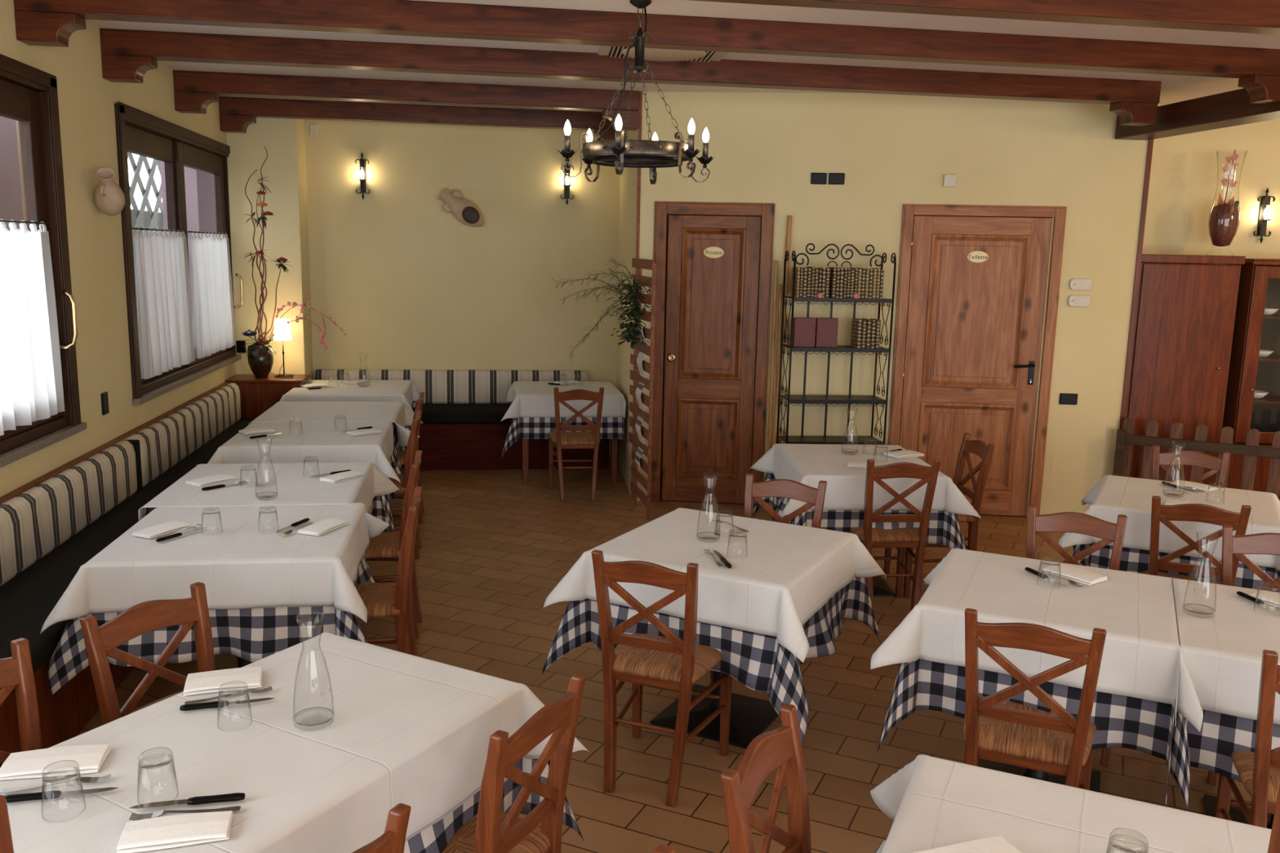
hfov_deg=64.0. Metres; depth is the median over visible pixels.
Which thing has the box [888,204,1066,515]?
door
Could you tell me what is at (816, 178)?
light switch
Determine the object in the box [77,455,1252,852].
floor
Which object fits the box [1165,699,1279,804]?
gingham cloth
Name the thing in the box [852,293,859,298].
rose
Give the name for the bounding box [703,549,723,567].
fork
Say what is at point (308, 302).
blossom spray
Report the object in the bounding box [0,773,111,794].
fork
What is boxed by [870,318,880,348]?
book
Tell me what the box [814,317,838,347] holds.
book
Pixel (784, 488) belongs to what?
dining chair
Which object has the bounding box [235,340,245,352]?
wall socket
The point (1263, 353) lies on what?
bowl
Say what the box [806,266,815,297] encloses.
book
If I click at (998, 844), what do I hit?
napkin
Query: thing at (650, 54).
ceiling vent
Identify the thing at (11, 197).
pillar
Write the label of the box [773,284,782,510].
cane
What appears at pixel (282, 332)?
table lamp
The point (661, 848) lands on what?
dining chair
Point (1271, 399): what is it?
shelf
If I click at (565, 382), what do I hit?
napkin
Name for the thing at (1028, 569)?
table knife
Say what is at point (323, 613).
carafe
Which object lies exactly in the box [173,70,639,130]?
ceiling beam
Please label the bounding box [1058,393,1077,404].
light switch
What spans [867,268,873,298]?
book
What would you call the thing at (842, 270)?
book
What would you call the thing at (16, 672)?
dining chair
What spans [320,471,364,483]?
napkin
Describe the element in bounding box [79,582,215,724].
dining chair
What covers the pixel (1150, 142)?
trim
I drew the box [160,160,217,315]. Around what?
pillar
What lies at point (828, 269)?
book
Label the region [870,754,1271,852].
tablecloth
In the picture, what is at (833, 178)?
light switch
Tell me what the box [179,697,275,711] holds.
table knife
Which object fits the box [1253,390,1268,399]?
bowl
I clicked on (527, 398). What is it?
tablecloth
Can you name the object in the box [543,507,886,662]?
tablecloth
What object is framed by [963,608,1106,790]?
dining chair
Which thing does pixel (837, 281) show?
book
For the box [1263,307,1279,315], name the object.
bowl
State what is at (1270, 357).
shelf
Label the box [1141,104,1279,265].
wall
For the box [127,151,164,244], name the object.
lattice
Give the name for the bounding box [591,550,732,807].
dining chair
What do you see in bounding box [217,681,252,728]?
tumbler
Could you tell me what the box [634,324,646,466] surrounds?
runner
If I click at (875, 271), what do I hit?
book
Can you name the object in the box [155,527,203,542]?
table knife
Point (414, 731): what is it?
tablecloth
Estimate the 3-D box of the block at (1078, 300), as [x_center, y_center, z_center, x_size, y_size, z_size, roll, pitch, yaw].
[3.104,-0.889,7.246,0.150,0.080,0.022,2,10,5]
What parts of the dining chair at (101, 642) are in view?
leg, crest rail, rail, leg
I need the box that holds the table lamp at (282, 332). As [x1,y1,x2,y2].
[246,318,293,377]
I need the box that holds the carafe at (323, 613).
[293,613,334,730]
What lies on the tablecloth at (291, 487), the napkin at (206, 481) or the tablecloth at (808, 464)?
the napkin at (206, 481)
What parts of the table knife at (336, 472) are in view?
knife blade, knife handle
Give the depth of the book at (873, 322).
7.12 m
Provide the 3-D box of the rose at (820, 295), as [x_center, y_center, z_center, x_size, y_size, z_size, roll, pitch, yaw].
[1.234,-0.899,7.028,0.049,0.040,0.049,0,10,-9]
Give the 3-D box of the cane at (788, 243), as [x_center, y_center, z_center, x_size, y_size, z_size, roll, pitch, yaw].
[1.022,-0.444,7.473,0.126,2.152,0.050,-8,13,-43]
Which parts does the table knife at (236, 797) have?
knife blade, knife handle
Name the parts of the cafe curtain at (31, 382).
rod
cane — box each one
[765,260,777,504]
[768,215,792,508]
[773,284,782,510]
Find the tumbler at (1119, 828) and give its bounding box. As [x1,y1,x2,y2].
[1106,827,1148,852]
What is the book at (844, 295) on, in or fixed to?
on the bookshelf at (803, 399)
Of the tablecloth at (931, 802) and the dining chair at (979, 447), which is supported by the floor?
the dining chair at (979, 447)
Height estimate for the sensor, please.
0.100 m
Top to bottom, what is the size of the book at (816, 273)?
0.202 m
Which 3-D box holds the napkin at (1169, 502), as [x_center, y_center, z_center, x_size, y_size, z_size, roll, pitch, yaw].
[2.553,0.365,4.821,0.140,0.018,0.103,8,12,34]
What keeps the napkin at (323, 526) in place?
on the tablecloth at (240, 565)
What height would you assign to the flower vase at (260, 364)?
0.268 m
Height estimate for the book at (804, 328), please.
0.205 m
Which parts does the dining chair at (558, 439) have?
leg, leg, rush seat, seat rail, rail, crest rail, leg, leg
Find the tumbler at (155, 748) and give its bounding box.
[137,747,178,803]
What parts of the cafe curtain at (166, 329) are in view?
rod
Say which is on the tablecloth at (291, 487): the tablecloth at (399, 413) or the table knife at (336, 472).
the table knife at (336, 472)
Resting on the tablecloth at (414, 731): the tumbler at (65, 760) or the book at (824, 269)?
the tumbler at (65, 760)
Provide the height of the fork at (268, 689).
0.010 m
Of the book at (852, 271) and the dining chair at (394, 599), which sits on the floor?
the dining chair at (394, 599)
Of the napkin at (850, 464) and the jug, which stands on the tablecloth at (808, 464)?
the napkin at (850, 464)
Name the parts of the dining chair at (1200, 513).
leg, rush seat, rail, crest rail, leg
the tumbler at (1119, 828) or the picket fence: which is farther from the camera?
the picket fence
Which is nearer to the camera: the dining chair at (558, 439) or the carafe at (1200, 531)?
the carafe at (1200, 531)
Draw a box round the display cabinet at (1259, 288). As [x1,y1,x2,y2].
[1222,258,1279,500]
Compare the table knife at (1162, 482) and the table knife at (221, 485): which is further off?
the table knife at (1162, 482)
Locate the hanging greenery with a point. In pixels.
(633, 286)
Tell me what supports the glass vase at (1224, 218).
on the tall cabinet at (1186, 311)
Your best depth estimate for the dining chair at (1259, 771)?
2.78 m
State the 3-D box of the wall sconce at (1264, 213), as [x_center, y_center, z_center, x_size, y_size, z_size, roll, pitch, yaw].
[4.525,-1.527,7.414,0.116,0.400,0.097,2,10,5]
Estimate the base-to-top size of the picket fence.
0.820 m
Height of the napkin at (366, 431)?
0.018 m
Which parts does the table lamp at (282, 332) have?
lamp shade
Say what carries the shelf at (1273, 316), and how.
attached to the display cabinet at (1259, 288)
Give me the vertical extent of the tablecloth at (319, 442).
0.199 m
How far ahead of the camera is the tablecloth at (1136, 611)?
3.36 m
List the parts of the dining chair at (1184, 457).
leg, crest rail, leg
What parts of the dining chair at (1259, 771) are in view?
leg, rush seat, leg, seat rail, rail, crest rail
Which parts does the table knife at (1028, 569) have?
knife handle, knife blade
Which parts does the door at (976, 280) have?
panel, panel moulding, panel, panel moulding, rail, name plate, handle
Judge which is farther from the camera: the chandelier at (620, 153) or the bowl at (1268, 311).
the bowl at (1268, 311)
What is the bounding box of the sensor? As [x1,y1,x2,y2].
[309,124,318,136]
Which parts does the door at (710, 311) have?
knob, panel moulding, panel, rail, panel, panel moulding, name plate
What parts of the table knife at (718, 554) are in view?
knife blade, knife handle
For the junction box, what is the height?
0.085 m
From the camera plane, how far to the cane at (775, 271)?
7.47 m
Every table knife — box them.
[4,787,118,803]
[128,792,245,808]
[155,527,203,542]
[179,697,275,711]
[201,481,245,490]
[249,432,282,439]
[276,518,309,533]
[307,386,331,389]
[311,469,351,476]
[342,426,372,431]
[548,382,568,385]
[713,550,732,568]
[1024,567,1067,586]
[1161,481,1194,492]
[1236,591,1279,612]
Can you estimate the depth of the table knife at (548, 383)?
8.67 m
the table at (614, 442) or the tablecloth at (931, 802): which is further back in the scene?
the table at (614, 442)
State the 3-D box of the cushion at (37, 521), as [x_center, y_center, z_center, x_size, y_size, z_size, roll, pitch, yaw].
[-2.626,0.452,4.345,0.085,0.302,2.770,0,10,-9]
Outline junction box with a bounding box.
[942,173,956,186]
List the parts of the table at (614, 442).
leg, leg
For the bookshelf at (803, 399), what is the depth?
7.20 m
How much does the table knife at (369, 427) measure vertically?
0.015 m
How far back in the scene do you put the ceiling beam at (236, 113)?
8.21 m
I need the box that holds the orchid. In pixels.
[1217,149,1239,206]
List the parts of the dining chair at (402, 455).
rush seat, leg, leg, crest rail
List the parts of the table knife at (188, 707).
knife handle, knife blade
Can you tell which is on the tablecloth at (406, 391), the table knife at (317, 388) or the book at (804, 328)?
the table knife at (317, 388)
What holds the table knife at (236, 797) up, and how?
on the tablecloth at (414, 731)
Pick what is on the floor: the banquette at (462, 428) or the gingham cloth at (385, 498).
the banquette at (462, 428)
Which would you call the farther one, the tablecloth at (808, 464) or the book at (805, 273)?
the book at (805, 273)
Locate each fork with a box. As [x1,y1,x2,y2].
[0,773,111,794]
[128,806,240,821]
[166,524,202,536]
[184,686,272,704]
[224,480,249,484]
[278,523,313,535]
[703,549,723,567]
[715,519,749,532]
[1040,569,1084,586]
[1168,482,1203,491]
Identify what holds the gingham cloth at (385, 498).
on the table
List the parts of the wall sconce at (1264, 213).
sconce bulb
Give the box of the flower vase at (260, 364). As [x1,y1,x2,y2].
[247,344,273,377]
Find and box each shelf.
[1253,395,1279,404]
[1258,355,1279,361]
[1263,314,1279,319]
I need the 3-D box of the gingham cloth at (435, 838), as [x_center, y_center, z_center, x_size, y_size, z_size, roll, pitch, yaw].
[-0.965,0.984,2.300,0.966,0.490,1.720,6,11,28]
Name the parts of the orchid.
orchid stem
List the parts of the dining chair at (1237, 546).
leg, leg, crest rail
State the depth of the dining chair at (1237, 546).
3.95 m
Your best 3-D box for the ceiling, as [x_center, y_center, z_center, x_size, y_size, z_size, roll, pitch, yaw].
[2.124,-1.716,3.307,10.400,0.100,12.800,0,10,-9]
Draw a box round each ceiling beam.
[13,0,1279,103]
[99,27,1161,125]
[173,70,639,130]
[218,96,624,139]
[692,0,1279,35]
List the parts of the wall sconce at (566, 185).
sconce bulb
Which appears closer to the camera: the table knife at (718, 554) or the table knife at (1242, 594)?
the table knife at (1242, 594)
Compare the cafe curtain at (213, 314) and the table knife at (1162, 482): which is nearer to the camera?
the table knife at (1162, 482)
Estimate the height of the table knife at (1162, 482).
0.015 m
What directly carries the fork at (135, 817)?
on the tablecloth at (414, 731)
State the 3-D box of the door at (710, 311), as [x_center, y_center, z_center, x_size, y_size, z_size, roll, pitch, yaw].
[0.520,-0.525,7.633,0.865,2.235,0.160,2,10,5]
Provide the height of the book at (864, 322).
0.196 m
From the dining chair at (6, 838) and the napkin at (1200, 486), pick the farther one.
the napkin at (1200, 486)
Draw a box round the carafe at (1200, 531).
[1182,531,1218,616]
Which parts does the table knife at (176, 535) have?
knife handle, knife blade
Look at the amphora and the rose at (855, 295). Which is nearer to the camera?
the rose at (855, 295)
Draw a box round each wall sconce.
[355,151,369,199]
[560,162,573,204]
[1253,187,1275,243]
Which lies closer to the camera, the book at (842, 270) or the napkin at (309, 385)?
the book at (842, 270)
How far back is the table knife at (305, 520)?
4.15 m
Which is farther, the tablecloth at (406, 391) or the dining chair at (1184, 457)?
the tablecloth at (406, 391)
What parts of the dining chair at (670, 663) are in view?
leg, leg, crest rail, seat rail, rail, rush seat, leg, leg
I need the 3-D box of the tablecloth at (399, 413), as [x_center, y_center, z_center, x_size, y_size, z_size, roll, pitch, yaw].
[-2.118,-0.025,7.163,1.197,0.193,1.064,0,10,-9]
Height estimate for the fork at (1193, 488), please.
0.010 m
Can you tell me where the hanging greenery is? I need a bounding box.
[550,257,656,363]
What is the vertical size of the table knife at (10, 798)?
0.015 m
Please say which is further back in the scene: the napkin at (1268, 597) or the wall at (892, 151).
the wall at (892, 151)
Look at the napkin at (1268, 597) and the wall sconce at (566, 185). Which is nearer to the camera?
the napkin at (1268, 597)
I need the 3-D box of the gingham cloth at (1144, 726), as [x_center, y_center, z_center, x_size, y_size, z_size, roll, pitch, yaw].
[1.390,0.813,3.626,0.970,0.499,1.005,6,11,25]
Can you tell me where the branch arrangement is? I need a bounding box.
[239,146,293,357]
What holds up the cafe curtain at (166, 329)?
hanging from the window at (140, 132)
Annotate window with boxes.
[0,53,86,467]
[114,101,243,404]
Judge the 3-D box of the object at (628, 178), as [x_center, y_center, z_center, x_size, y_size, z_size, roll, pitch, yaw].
[-0.045,-1.061,8.434,0.160,3.000,1.763,0,10,-5]
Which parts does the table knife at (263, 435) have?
knife handle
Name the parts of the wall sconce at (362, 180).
sconce bulb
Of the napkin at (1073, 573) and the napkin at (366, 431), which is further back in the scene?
the napkin at (366, 431)
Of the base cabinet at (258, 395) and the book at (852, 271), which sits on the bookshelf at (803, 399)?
the book at (852, 271)
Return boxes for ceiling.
[85,0,1279,111]
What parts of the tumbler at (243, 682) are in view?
glass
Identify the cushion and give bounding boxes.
[0,440,137,586]
[123,382,241,487]
[315,369,588,404]
[412,404,511,423]
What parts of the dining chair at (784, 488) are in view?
leg, leg, crest rail, leg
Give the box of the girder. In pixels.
[1115,88,1279,140]
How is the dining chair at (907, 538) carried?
on the floor
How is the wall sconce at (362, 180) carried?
attached to the wall at (410, 285)
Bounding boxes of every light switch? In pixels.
[810,172,826,184]
[828,173,844,184]
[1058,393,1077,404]
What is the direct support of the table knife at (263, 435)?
on the tablecloth at (319, 442)
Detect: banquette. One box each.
[0,382,254,767]
[315,369,608,470]
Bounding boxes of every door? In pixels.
[650,201,774,506]
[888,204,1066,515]
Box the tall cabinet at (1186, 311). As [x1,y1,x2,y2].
[1125,253,1245,486]
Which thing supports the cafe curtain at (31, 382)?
hanging from the window at (28, 95)
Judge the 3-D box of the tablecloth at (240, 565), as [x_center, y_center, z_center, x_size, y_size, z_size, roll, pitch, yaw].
[-1.600,0.527,4.066,1.101,0.216,0.963,0,10,-9]
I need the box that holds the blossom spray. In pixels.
[267,300,346,349]
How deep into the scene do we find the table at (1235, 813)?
3.51 m
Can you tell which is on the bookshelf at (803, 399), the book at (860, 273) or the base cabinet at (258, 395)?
the book at (860, 273)
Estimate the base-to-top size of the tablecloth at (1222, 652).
0.215 m
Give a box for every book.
[791,266,799,297]
[792,317,815,347]
[799,267,804,297]
[800,266,807,297]
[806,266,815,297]
[806,268,811,297]
[813,267,818,297]
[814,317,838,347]
[817,267,826,297]
[817,268,822,297]
[824,267,830,297]
[827,266,836,297]
[835,267,839,297]
[838,268,844,297]
[840,267,847,297]
[846,268,851,297]
[848,267,858,297]
[849,269,854,297]
[850,318,862,348]
[857,268,862,297]
[858,267,866,297]
[860,319,866,348]
[861,318,871,348]
[864,268,869,298]
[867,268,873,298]
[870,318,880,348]
[870,319,875,348]
[871,267,880,298]
[871,268,877,298]
[879,269,884,298]
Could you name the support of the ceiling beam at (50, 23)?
attached to the ceiling
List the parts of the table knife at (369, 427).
knife handle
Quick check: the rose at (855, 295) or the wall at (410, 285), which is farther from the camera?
the wall at (410, 285)
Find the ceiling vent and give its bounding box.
[598,45,727,62]
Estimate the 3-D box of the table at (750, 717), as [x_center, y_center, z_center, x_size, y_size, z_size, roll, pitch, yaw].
[0.334,0.826,4.144,0.775,0.735,0.780,6,11,28]
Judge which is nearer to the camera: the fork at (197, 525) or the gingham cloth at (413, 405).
the fork at (197, 525)
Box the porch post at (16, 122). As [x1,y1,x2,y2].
[15,120,26,221]
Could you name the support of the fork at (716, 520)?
on the tablecloth at (788, 572)
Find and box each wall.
[0,0,236,497]
[130,208,163,333]
[304,119,620,455]
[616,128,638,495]
[637,91,1147,517]
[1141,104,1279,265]
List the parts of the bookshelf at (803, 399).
post, post, shelf, shelf, shelf, shelf, post, post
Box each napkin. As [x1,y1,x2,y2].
[0,744,111,780]
[116,810,232,852]
[131,520,191,538]
[183,666,262,696]
[185,474,236,486]
[238,427,275,435]
[297,518,348,536]
[300,383,328,388]
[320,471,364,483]
[344,379,370,384]
[346,428,382,435]
[553,380,579,384]
[847,462,875,468]
[882,449,924,458]
[913,835,1022,852]
[1042,563,1107,585]
[1164,499,1197,505]
[1169,480,1217,492]
[1248,590,1279,607]
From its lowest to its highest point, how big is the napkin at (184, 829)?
0.018 m
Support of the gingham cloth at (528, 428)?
on the table at (614, 442)
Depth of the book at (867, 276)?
7.06 m
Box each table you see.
[148,507,155,512]
[237,656,253,667]
[522,438,617,484]
[650,671,778,749]
[872,577,895,596]
[978,758,1101,792]
[1204,794,1274,829]
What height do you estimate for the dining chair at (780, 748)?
0.870 m
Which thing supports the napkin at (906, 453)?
on the tablecloth at (808, 464)
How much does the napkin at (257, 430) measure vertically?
0.018 m
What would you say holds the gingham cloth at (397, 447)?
on the table
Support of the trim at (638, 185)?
attached to the wall at (892, 151)
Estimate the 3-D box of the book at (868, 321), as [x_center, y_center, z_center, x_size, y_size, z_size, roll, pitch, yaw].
[1.584,-0.653,7.187,0.032,0.200,0.152,0,10,-6]
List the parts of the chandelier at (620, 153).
candle bulb, candle arm, candle bulb, candle arm, hanging chain, candle bulb, candle arm, hanging chain, stem chain, hanging chain, candle arm, candle bulb, hanging chain, candle arm, candle bulb, candle arm, candle bulb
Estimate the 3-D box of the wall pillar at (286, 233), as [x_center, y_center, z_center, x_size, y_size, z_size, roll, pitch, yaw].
[-3.101,-1.162,8.647,0.550,3.000,0.400,0,10,-9]
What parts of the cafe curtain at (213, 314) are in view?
rod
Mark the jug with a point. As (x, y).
(109, 198)
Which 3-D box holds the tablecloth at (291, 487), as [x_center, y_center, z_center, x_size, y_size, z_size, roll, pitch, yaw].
[-1.778,0.351,5.000,1.178,0.194,1.060,0,10,-9]
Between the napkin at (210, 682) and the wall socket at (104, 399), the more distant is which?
the wall socket at (104, 399)
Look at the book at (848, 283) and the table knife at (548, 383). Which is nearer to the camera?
the book at (848, 283)
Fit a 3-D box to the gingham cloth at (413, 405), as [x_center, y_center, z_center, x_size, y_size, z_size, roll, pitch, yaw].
[-2.304,-0.097,8.354,1.048,0.447,0.992,0,10,-9]
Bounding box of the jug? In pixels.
[93,166,124,216]
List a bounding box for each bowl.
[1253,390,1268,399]
[1258,349,1273,357]
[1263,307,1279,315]
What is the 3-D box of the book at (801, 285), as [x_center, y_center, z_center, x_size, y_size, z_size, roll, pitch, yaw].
[1.099,-0.995,7.076,0.024,0.203,0.152,0,10,-6]
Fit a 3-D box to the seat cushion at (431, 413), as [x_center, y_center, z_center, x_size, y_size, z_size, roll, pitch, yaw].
[-1.534,-0.113,8.917,2.500,0.103,0.510,0,10,-9]
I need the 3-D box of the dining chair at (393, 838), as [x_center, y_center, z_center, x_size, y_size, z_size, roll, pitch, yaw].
[-0.711,1.123,1.866,0.468,0.870,0.398,6,11,25]
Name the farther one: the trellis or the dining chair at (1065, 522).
the trellis
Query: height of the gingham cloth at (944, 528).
0.499 m
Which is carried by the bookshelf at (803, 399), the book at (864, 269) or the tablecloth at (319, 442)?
the book at (864, 269)
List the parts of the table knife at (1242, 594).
knife handle, knife blade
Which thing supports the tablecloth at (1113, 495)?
on the gingham cloth at (1132, 560)
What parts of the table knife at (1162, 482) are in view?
knife handle, knife blade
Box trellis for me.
[628,257,656,519]
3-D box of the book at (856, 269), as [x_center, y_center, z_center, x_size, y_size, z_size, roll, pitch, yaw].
[1.481,-0.997,7.116,0.024,0.209,0.152,0,10,-6]
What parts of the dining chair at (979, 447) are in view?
leg, leg, leg, rush seat, rail, crest rail, leg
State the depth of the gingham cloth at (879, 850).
2.47 m
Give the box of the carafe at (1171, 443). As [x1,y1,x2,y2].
[1162,443,1185,497]
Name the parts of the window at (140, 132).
sash rail, sill, sash rail, handle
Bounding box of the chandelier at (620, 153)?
[557,0,714,184]
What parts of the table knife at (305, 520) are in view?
knife blade, knife handle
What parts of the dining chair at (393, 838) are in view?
crest rail, leg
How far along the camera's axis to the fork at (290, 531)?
4.05 m
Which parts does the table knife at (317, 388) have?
knife handle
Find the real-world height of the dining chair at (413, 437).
0.870 m
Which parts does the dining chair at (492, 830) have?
leg, rush seat, rail, crest rail, leg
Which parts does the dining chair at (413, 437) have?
rush seat, leg, leg, crest rail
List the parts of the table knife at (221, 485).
knife handle, knife blade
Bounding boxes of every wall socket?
[101,391,109,415]
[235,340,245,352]
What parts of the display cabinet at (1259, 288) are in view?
glazed door, cornice, panel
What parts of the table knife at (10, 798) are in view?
knife handle, knife blade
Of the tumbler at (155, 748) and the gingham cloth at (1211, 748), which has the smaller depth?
the tumbler at (155, 748)
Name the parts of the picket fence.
fence post, fence rail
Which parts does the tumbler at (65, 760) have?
glass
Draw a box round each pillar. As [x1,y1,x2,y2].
[0,115,23,231]
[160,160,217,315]
[226,117,313,379]
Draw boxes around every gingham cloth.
[47,553,375,695]
[144,495,391,575]
[381,453,402,531]
[392,422,410,473]
[404,757,583,852]
[409,400,415,428]
[502,402,623,456]
[542,577,880,744]
[752,472,966,550]
[873,833,888,852]
[877,658,1190,810]
[1072,542,1279,591]
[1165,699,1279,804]
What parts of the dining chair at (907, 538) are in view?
leg, rush seat, seat rail, rail, leg, crest rail, leg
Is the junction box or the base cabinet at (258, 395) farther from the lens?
the base cabinet at (258, 395)
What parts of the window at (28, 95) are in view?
sash rail, sill, frame, handle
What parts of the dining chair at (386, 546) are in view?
rush seat, leg, leg, crest rail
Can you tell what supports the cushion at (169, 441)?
on the banquette at (53, 524)
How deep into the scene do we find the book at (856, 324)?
7.13 m
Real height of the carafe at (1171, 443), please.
0.268 m
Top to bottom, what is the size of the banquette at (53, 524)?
0.792 m
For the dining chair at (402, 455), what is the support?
on the floor
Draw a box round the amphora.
[438,187,484,226]
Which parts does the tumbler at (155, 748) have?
glass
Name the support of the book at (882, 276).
on the bookshelf at (803, 399)
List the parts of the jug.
handle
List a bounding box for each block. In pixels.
[1067,294,1090,306]
[1069,278,1092,290]
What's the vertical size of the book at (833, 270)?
0.209 m
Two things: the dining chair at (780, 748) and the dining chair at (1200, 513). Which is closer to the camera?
the dining chair at (780, 748)
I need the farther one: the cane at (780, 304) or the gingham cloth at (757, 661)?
the cane at (780, 304)
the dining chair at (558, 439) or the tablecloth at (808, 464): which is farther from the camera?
the dining chair at (558, 439)
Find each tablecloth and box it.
[0,632,589,852]
[40,502,369,634]
[137,462,399,538]
[207,422,399,482]
[248,401,422,446]
[279,379,419,412]
[501,381,626,421]
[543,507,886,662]
[749,444,981,518]
[870,548,1203,732]
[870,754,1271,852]
[1058,475,1279,570]
[1172,577,1279,726]
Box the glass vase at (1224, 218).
[1208,150,1247,246]
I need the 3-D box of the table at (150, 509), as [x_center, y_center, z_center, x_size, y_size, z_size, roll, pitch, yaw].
[-1.796,0.635,5.000,0.840,0.735,0.860,0,10,-9]
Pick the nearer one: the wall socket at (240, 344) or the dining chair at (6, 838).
the dining chair at (6, 838)
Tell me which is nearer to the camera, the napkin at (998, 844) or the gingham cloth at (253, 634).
the napkin at (998, 844)
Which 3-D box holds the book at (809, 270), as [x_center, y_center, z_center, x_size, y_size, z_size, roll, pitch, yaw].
[1.153,-0.993,7.082,0.028,0.200,0.152,0,10,-6]
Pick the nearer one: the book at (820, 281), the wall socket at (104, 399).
the wall socket at (104, 399)
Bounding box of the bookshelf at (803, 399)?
[773,243,896,511]
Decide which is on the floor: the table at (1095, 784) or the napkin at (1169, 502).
the table at (1095, 784)
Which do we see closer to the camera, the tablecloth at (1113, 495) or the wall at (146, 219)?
the tablecloth at (1113, 495)
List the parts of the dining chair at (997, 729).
leg, leg, seat rail, rail, rush seat, crest rail, leg, leg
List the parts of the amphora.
amphora handle, amphora handle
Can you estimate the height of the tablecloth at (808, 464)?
0.194 m
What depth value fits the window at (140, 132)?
6.82 m
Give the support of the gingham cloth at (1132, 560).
on the table
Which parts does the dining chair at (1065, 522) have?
leg, crest rail, leg, leg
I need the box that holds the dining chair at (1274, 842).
[1267,786,1279,852]
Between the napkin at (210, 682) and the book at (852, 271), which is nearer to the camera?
the napkin at (210, 682)
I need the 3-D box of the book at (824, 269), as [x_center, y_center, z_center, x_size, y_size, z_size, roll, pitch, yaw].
[1.254,-0.995,7.093,0.028,0.205,0.152,0,10,-6]
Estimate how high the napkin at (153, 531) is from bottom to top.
0.018 m
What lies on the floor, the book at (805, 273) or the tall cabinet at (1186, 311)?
the tall cabinet at (1186, 311)
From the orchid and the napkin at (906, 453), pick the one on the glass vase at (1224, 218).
the orchid
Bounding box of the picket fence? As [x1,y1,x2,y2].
[1112,417,1279,497]
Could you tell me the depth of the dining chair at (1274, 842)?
1.24 m
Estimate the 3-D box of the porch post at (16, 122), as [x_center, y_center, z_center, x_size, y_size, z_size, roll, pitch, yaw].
[-4.154,-1.074,6.805,0.220,3.400,0.310,0,10,-9]
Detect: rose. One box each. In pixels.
[817,292,823,297]
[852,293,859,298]
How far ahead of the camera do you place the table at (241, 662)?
4.17 m
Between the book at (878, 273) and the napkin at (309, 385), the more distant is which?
the napkin at (309, 385)
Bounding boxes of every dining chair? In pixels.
[0,637,42,768]
[0,795,13,852]
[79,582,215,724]
[351,803,411,852]
[355,486,422,656]
[364,450,422,639]
[388,409,422,559]
[393,391,424,523]
[441,672,586,852]
[548,386,604,501]
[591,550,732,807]
[653,844,675,852]
[710,473,826,685]
[720,703,811,852]
[849,459,940,612]
[884,432,995,596]
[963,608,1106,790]
[1026,504,1127,766]
[1139,495,1251,586]
[1151,444,1230,487]
[1207,524,1279,785]
[1214,649,1279,828]
[1267,786,1279,852]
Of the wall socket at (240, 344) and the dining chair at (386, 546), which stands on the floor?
the dining chair at (386, 546)
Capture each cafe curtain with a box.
[0,218,64,435]
[131,226,195,379]
[187,231,235,359]
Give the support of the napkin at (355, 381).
on the tablecloth at (406, 391)
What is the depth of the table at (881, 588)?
5.80 m
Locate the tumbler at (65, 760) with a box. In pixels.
[41,760,84,816]
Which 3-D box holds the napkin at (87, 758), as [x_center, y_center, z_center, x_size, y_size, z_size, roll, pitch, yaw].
[-1.272,0.726,2.226,0.204,0.018,0.115,-1,10,-14]
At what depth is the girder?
6.19 m
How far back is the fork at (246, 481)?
4.86 m
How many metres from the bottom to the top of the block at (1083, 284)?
0.080 m
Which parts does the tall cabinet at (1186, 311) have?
cornice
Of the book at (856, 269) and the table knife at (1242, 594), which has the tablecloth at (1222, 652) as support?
the table knife at (1242, 594)
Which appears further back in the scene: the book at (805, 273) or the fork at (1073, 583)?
the book at (805, 273)
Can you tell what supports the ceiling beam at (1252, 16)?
attached to the ceiling
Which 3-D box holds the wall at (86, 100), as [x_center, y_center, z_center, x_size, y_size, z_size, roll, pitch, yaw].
[-2.544,-0.158,2.820,0.090,3.000,12.700,0,10,-9]
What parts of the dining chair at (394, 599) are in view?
rush seat, leg, leg, crest rail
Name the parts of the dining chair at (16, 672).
crest rail, leg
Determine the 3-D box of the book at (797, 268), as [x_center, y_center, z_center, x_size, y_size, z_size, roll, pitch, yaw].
[1.075,-0.997,7.073,0.024,0.206,0.152,0,10,-6]
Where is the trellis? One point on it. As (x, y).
(649, 282)
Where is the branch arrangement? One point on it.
(260, 340)
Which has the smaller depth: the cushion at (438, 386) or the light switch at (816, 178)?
the light switch at (816, 178)
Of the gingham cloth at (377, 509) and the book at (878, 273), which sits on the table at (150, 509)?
the gingham cloth at (377, 509)
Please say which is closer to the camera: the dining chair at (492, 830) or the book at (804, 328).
the dining chair at (492, 830)
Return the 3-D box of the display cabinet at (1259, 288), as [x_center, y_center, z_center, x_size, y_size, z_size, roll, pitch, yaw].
[4.697,-0.239,7.425,0.905,1.915,0.460,2,10,5]
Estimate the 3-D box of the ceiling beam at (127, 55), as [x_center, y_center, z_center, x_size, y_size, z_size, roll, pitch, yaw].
[0.175,-2.044,6.070,6.269,0.260,0.130,0,10,-9]
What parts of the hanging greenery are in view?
olive stem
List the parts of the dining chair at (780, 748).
leg, crest rail, rail, leg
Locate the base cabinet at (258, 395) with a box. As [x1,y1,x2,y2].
[224,373,310,418]
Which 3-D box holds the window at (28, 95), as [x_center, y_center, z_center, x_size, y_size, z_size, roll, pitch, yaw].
[-2.653,-0.607,3.752,0.214,1.717,2.680,0,10,-9]

